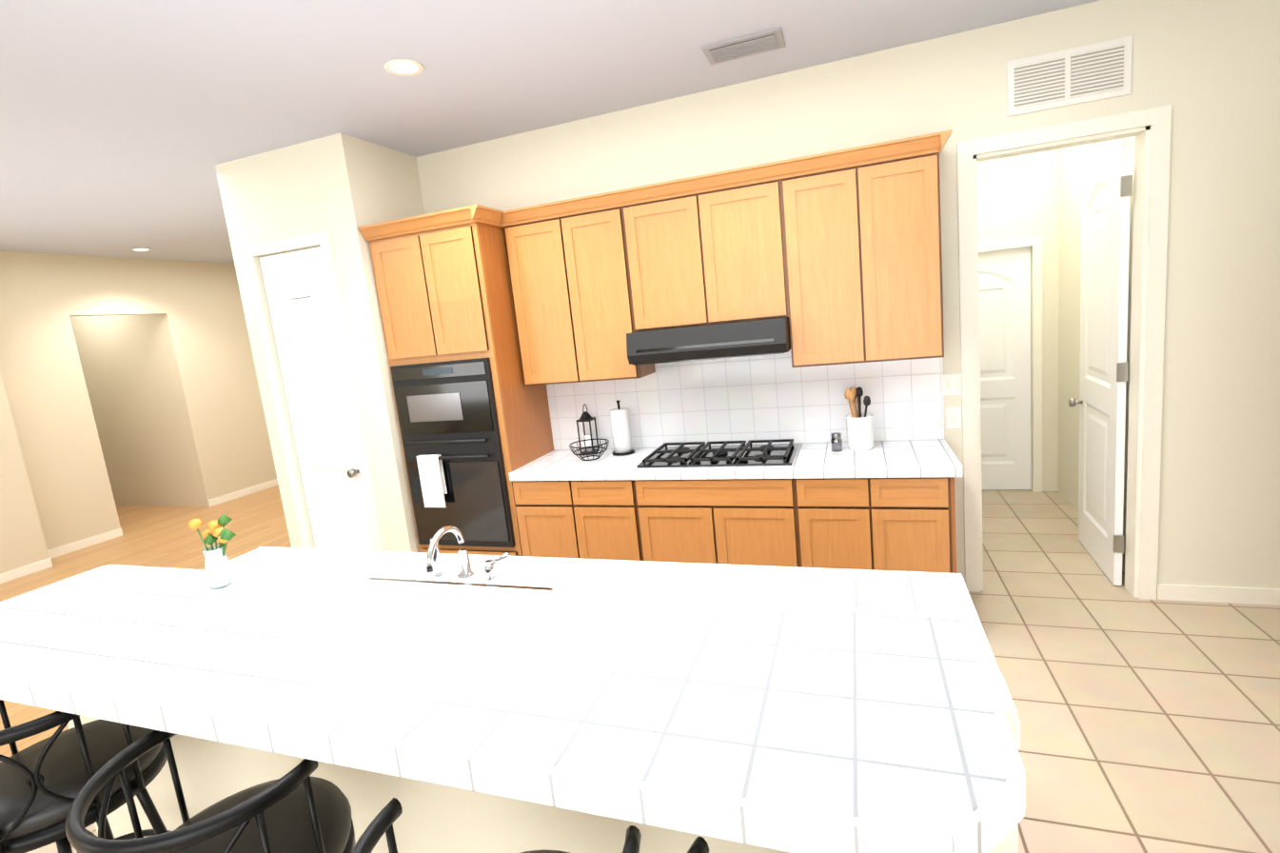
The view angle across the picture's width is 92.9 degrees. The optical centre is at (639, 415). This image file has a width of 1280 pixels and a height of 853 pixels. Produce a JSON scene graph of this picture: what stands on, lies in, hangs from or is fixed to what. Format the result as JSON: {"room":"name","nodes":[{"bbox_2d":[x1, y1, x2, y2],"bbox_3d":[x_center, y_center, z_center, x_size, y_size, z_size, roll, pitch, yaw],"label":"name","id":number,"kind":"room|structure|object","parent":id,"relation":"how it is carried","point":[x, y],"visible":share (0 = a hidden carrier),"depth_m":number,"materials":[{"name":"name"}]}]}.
{"room":"kitchen","nodes":[
{"label":"kitchen","id":0,"kind":"room"},
{"bbox_2d":[0,251,276,573],"bbox_3d":[-7.807,0.365,4.355,2.870,3.050,10.120,-3,9,20],"label":"wall","id":1,"kind":"structure","parent":0,"point":[128,382],"depth_m":7.41,"materials":[{"name":"paint"}]},
{"bbox_2d":[0,556,52,584],"bbox_3d":[-5.916,1.546,5.204,0.012,0.085,1.440,-3,9,20],"label":"baseboard","id":2,"kind":"structure","parent":1,"relation":"attached to","point":[8,576],"depth_m":5.68,"materials":[{"name":"paint"}]},
{"bbox_2d":[47,527,123,557],"bbox_3d":[-5.879,1.359,6.371,0.012,0.085,0.820,-3,9,20],"label":"baseboard","id":3,"kind":"structure","parent":1,"relation":"attached to","point":[55,552],"depth_m":6.42,"materials":[{"name":"paint"}]},
{"bbox_2d":[208,478,278,507],"bbox_3d":[-5.229,1.000,8.234,0.012,0.085,1.230,-3,9,20],"label":"baseboard","id":4,"kind":"structure","parent":1,"relation":"attached to","point":[216,501],"depth_m":8.08,"materials":[{"name":"paint"}]},
{"bbox_2d":[0,484,291,762],"bbox_3d":[-5.831,1.830,3.937,6.600,0.100,10.500,-3,9,20],"label":"floor","id":5,"kind":"structure","parent":0,"point":[160,536],"depth_m":6.21,"materials":[{"name":"brown wood"}]},
{"bbox_2d":[215,161,301,547],"bbox_3d":[-2.025,-0.456,5.797,0.150,3.050,3.400,-3,9,20],"label":"wall","id":6,"kind":"structure","parent":0,"point":[226,177],"depth_m":4.16,"materials":[{"name":"paint"}]},
{"bbox_2d":[230,133,419,551],"bbox_3d":[-2.053,-0.186,4.093,0.920,3.050,0.120,-3,9,20],"label":"wall","id":7,"kind":"structure","parent":0,"point":[340,187],"depth_m":3.88,"materials":[{"name":"paint"}]},
{"bbox_2d":[242,231,384,551],"bbox_3d":[-2.165,0.100,4.113,0.720,2.505,0.018,-3,9,20],"label":"door frame","id":8,"kind":"structure","parent":7,"relation":"attached to","point":[321,239],"depth_m":4.04,"materials":[{"name":"paint"}]},
{"bbox_2d":[258,246,374,550],"bbox_3d":[-2.155,0.129,4.139,0.584,2.430,0.108,-3,9,20],"label":"pantry door","id":9,"kind":"structure","parent":7,"relation":"in","point":[296,288],"depth_m":4.12,"materials":[{"name":"white wood"}]},
{"bbox_2d":[359,138,424,223],"bbox_3d":[-1.552,-0.277,4.347,0.140,3.050,0.650,-3,9,20],"label":"wall","id":10,"kind":"structure","parent":0,"point":[393,179],"depth_m":4.04,"materials":[{"name":"paint"}]},
{"bbox_2d":[0,0,1100,263],"bbox_3d":[-3.249,-1.412,2.412,12.770,0.120,10.500,-3,9,20],"label":"ceiling","id":11,"kind":"structure","parent":0,"point":[126,126],"depth_m":3.00,"materials":[{"name":"paint"}]},
{"bbox_2d":[130,248,151,251],"bbox_3d":[-5.342,-1.774,6.517,0.180,0.007,0.180,-3,9,20],"label":"recessed light","id":12,"kind":"object","parent":11,"relation":"in","point":[140,249],"visible":1,"depth_m":6.52,"materials":[{"name":"paint"}]},
{"bbox_2d":[383,59,424,76],"bbox_3d":[-1.112,-1.638,2.872,0.180,0.007,0.180,-3,9,20],"label":"recessed light","id":13,"kind":"object","parent":11,"relation":"in","point":[403,68],"visible":0.98,"depth_m":2.87,"materials":[{"name":"paint"}]},
{"bbox_2d":[701,26,785,65],"bbox_3d":[0.517,-1.823,3.021,0.380,0.019,0.220,-3,9,20],"label":"ceiling vent","id":14,"kind":"object","parent":11,"relation":"in","point":[758,43],"visible":0.98,"depth_m":2.99,"materials":[{"name":"white metal"}]},
{"bbox_2d":[25,489,1279,852],"bbox_3d":[0.073,1.605,1.495,6.170,0.100,9.870,-3,9,20],"label":"floor","id":15,"kind":"structure","parent":0,"point":[1149,725],"depth_m":2.54,"materials":[{"name":"beige tile"}]},
{"bbox_2d":[0,699,170,852],"bbox_3d":[-1.486,1.183,1.636,0.456,1.002,0.450,-4,9,14],"label":"stool","id":16,"kind":"object","parent":15,"relation":"on","point":[44,781],"visible":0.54,"depth_m":1.50,"materials":[{"name":"black metal"}]},
{"bbox_2d":[65,729,355,852],"bbox_3d":[-0.800,1.166,1.297,0.456,1.002,0.450,-2,10,23],"label":"stool","id":17,"kind":"object","parent":15,"relation":"on","point":[297,809],"visible":0.98,"depth_m":1.23,"materials":[{"name":"black leather"}]},
{"bbox_2d":[357,205,555,555],"bbox_3d":[-1.115,-0.007,4.120,0.790,2.500,0.638,-3,9,20],"label":"tall cabinet","id":18,"kind":"object","parent":15,"relation":"on","point":[466,420],"depth_m":3.78,"materials":[{"name":"brown wood"}]},
{"bbox_2d":[415,453,447,508],"bbox_3d":[-1.323,0.419,3.885,0.160,0.338,0.038,-3,9,20],"label":"dish towel","id":19,"kind":"object","parent":18,"relation":"hanging from","point":[432,471],"depth_m":3.87,"materials":[{"name":"fabric"}]},
{"bbox_2d":[351,797,641,852],"bbox_3d":[-0.177,1.145,1.022,0.456,1.002,0.450,-4,9,15],"label":"stool","id":20,"kind":"object","parent":15,"relation":"on","point":[386,817],"visible":1,"depth_m":0.99,"materials":[{"name":"black metal"}]},
{"bbox_2d":[0,525,1025,852],"bbox_3d":[-0.522,1.034,1.867,2.872,1.027,1.080,-3,9,20],"label":"kitchen island","id":21,"kind":"object","parent":15,"relation":"on","point":[438,816],"depth_m":1.76,"materials":[{"name":"tile"}]},
{"bbox_2d":[0,567,1025,852],"bbox_3d":[-0.724,0.572,1.493,2.824,0.066,0.580,-3,9,20],"label":"island countertop","id":22,"kind":"structure","parent":21,"relation":"on","point":[828,732],"depth_m":1.18,"materials":[{"name":"white tile"}]},
{"bbox_2d":[188,513,236,588],"bbox_3d":[-1.323,0.421,1.914,0.141,0.221,0.100,-3,9,20],"label":"flower vase","id":23,"kind":"object","parent":22,"relation":"on","point":[218,569],"visible":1,"depth_m":1.89,"materials":[{"name":"white ceramic"}]},
{"bbox_2d":[510,475,590,558],"bbox_3d":[-0.439,0.762,4.044,0.466,0.874,0.615,-3,9,20],"label":"base cabinet","id":24,"kind":"object","parent":15,"relation":"on","point":[552,522],"depth_m":3.73,"materials":[{"name":"brown wood"}]},
{"bbox_2d":[578,475,654,561],"bbox_3d":[-0.084,0.746,3.917,0.533,0.874,0.615,-3,9,20],"label":"base cabinet","id":25,"kind":"object","parent":15,"relation":"on","point":[615,507],"depth_m":3.58,"materials":[{"name":"brown wood"}]},
{"bbox_2d":[687,835,708,852],"bbox_3d":[0.312,1.122,0.847,0.456,1.002,0.450,-2,10,26],"label":"stool","id":26,"kind":"object","parent":15,"relation":"on","point":[699,844],"visible":1,"depth_m":0.89,"materials":[{"name":"black plastic"}]},
{"bbox_2d":[647,475,814,567],"bbox_3d":[0.527,0.717,3.698,1.034,0.874,0.615,-3,9,20],"label":"base cabinet","id":27,"kind":"object","parent":15,"relation":"on","point":[723,520],"depth_m":3.35,"materials":[{"name":"brown wood"}]},
{"bbox_2d":[510,437,959,475],"bbox_3d":[0.466,0.265,3.631,2.490,0.044,0.619,-3,9,20],"label":"countertop","id":28,"kind":"structure","parent":27,"relation":"on","point":[888,454],"depth_m":3.36,"materials":[{"name":"white tile"}]},
{"bbox_2d":[575,403,599,453],"bbox_3d":[-0.354,0.086,4.080,0.100,0.333,0.100,-3,9,20],"label":"lantern","id":29,"kind":"object","parent":28,"relation":"on","point":[585,416],"visible":0.92,"depth_m":4.06,"materials":[{"name":"black metal"}]},
{"bbox_2d":[569,438,609,460],"bbox_3d":[-0.323,0.226,3.913,0.258,0.103,0.258,-3,9,20],"label":"wire basket","id":30,"kind":"object","parent":28,"relation":"on","point":[590,454],"visible":0.98,"depth_m":3.88,"materials":[{"name":"black metal"}]},
{"bbox_2d":[610,399,634,455],"bbox_3d":[-0.124,0.074,3.954,0.150,0.350,0.150,-3,9,20],"label":"towel stand","id":31,"kind":"object","parent":28,"relation":"on","point":[621,432],"visible":1,"depth_m":3.91,"materials":[{"name":"white paper"}]},
{"bbox_2d":[635,437,799,468],"bbox_3d":[0.474,0.222,3.613,0.880,0.043,0.480,-3,9,20],"label":"cooktop","id":32,"kind":"object","parent":28,"relation":"in","point":[718,452],"depth_m":3.58,"materials":[{"name":"black metal"}]},
{"bbox_2d":[830,432,842,451],"bbox_3d":[1.117,0.150,3.461,0.060,0.100,0.060,-3,9,20],"label":"jar","id":33,"kind":"object","parent":28,"relation":"on","point":[836,442],"visible":1,"depth_m":3.44,"materials":[{"name":"silver metal"}]},
{"bbox_2d":[844,386,874,451],"bbox_3d":[1.243,0.007,3.445,0.152,0.361,0.202,-3,9,20],"label":"utensil crock","id":34,"kind":"object","parent":28,"relation":"on","point":[860,436],"visible":1,"depth_m":3.39,"materials":[{"name":"white ceramic"}]},
{"bbox_2d":[810,472,890,570],"bbox_3d":[1.122,0.689,3.485,0.498,0.874,0.615,-3,9,20],"label":"base cabinet","id":35,"kind":"object","parent":15,"relation":"on","point":[849,509],"depth_m":3.14,"materials":[{"name":"brown wood"}]},
{"bbox_2d":[886,472,959,572],"bbox_3d":[1.453,0.674,3.367,0.451,0.874,0.616,-3,9,20],"label":"base cabinet","id":36,"kind":"object","parent":15,"relation":"on","point":[921,505],"depth_m":3.03,"materials":[{"name":"brown wood"}]},
{"bbox_2d":[415,0,1279,588],"bbox_3d":[1.041,-0.442,3.696,5.290,3.050,0.120,-3,9,20],"label":"wall","id":37,"kind":"structure","parent":0,"point":[1208,70],"depth_m":3.11,"materials":[{"name":"paint"}]},
{"bbox_2d":[498,192,669,388],"bbox_3d":[-0.344,-0.768,3.862,0.862,1.080,0.346,-3,9,20],"label":"upper cabinet","id":38,"kind":"object","parent":37,"relation":"attached to","point":[559,254],"depth_m":3.73,"materials":[{"name":"brown wood"}]},
{"bbox_2d":[605,160,795,369],"bbox_3d":[0.384,-0.838,3.501,0.900,0.980,0.523,-3,9,20],"label":"upper cabinet","id":39,"kind":"object","parent":37,"relation":"attached to","point":[725,339],"depth_m":3.39,"materials":[{"name":"brown wood"}]},
{"bbox_2d":[625,315,795,365],"bbox_3d":[0.424,-0.440,3.562,0.890,0.185,0.521,-3,9,20],"label":"range hood","id":40,"kind":"object","parent":39,"relation":"attached to","point":[766,334],"depth_m":3.34,"materials":[{"name":"black metal"}]},
{"bbox_2d":[545,315,945,450],"bbox_3d":[0.528,-0.195,3.850,2.500,0.780,0.010,-3,9,20],"label":"backsplash","id":41,"kind":"structure","parent":37,"relation":"attached to","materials":[{"name":"tile"}]},
{"bbox_2d":[780,131,944,369],"bbox_3d":[1.206,-0.843,3.317,0.771,1.080,0.326,-3,9,20],"label":"upper cabinet","id":42,"kind":"object","parent":37,"relation":"attached to","point":[863,223],"depth_m":3.14,"materials":[{"name":"brown wood"}]},
{"bbox_2d":[942,373,962,395],"bbox_3d":[1.762,-0.174,3.426,0.115,0.120,0.009,-3,9,20],"label":"switch plate","id":43,"kind":"object","parent":37,"relation":"attached to","point":[952,384],"depth_m":3.43,"materials":[{"name":"paint"}]},
{"bbox_2d":[945,406,961,428],"bbox_3d":[1.781,0.013,3.455,0.075,0.120,0.009,-3,9,20],"label":"switch plate","id":44,"kind":"object","parent":37,"relation":"attached to","point":[953,415],"depth_m":3.45,"materials":[{"name":"paint"}]},
{"bbox_2d":[956,104,1171,599],"bbox_3d":[2.251,-0.235,3.314,0.915,2.515,0.156,-3,9,20],"label":"door frame","id":45,"kind":"structure","parent":37,"relation":"attached to","point":[1149,129],"depth_m":3.17,"materials":[{"name":"paint"}]},
{"bbox_2d":[1006,35,1132,117],"bbox_3d":[2.114,-1.671,3.010,0.520,0.260,0.018,-3,9,20],"label":"air vent","id":46,"kind":"object","parent":37,"relation":"in","point":[1095,71],"visible":1,"depth_m":3.00,"materials":[{"name":"white metal"}]},
{"bbox_2d":[1067,137,1132,585],"bbox_3d":[2.727,-0.283,3.598,0.178,2.410,0.732,-2,10,23],"label":"door leaf","id":47,"kind":"structure","parent":37,"relation":"in","point":[1106,185],"depth_m":3.49,"materials":[{"name":"white wood"}]},
{"bbox_2d":[1156,583,1279,605],"bbox_3d":[3.166,0.933,3.149,0.805,0.085,0.012,-3,9,20],"label":"baseboard","id":48,"kind":"structure","parent":37,"relation":"attached to","point":[1225,594],"depth_m":3.19,"materials":[{"name":"paint"}]},
{"bbox_2d":[976,149,1056,491],"bbox_3d":[2.775,-0.846,5.134,1.260,3.050,0.120,-3,9,20],"label":"wall","id":49,"kind":"structure","parent":0,"point":[1034,194],"depth_m":4.86,"materials":[{"name":"paint"}]},
{"bbox_2d":[978,246,1031,489],"bbox_3d":[2.881,-0.343,5.155,0.754,2.025,0.108,-3,9,20],"label":"hall door","id":50,"kind":"structure","parent":49,"relation":"in","point":[1004,289],"depth_m":5.10,"materials":[{"name":"white wood"}]},
{"bbox_2d":[978,236,1043,492],"bbox_3d":[2.867,-0.368,5.120,0.890,2.095,0.018,-3,9,20],"label":"door frame","id":51,"kind":"structure","parent":49,"relation":"attached to","point":[1036,243],"depth_m":4.94,"materials":[{"name":"paint"}]},
{"bbox_2d":[1056,136,1135,554],"bbox_3d":[3.124,-0.711,4.042,0.120,3.050,1.970,-3,9,20],"label":"wall","id":52,"kind":"structure","parent":0,"point":[1070,161],"depth_m":4.61,"materials":[{"name":"paint"}]}
]}

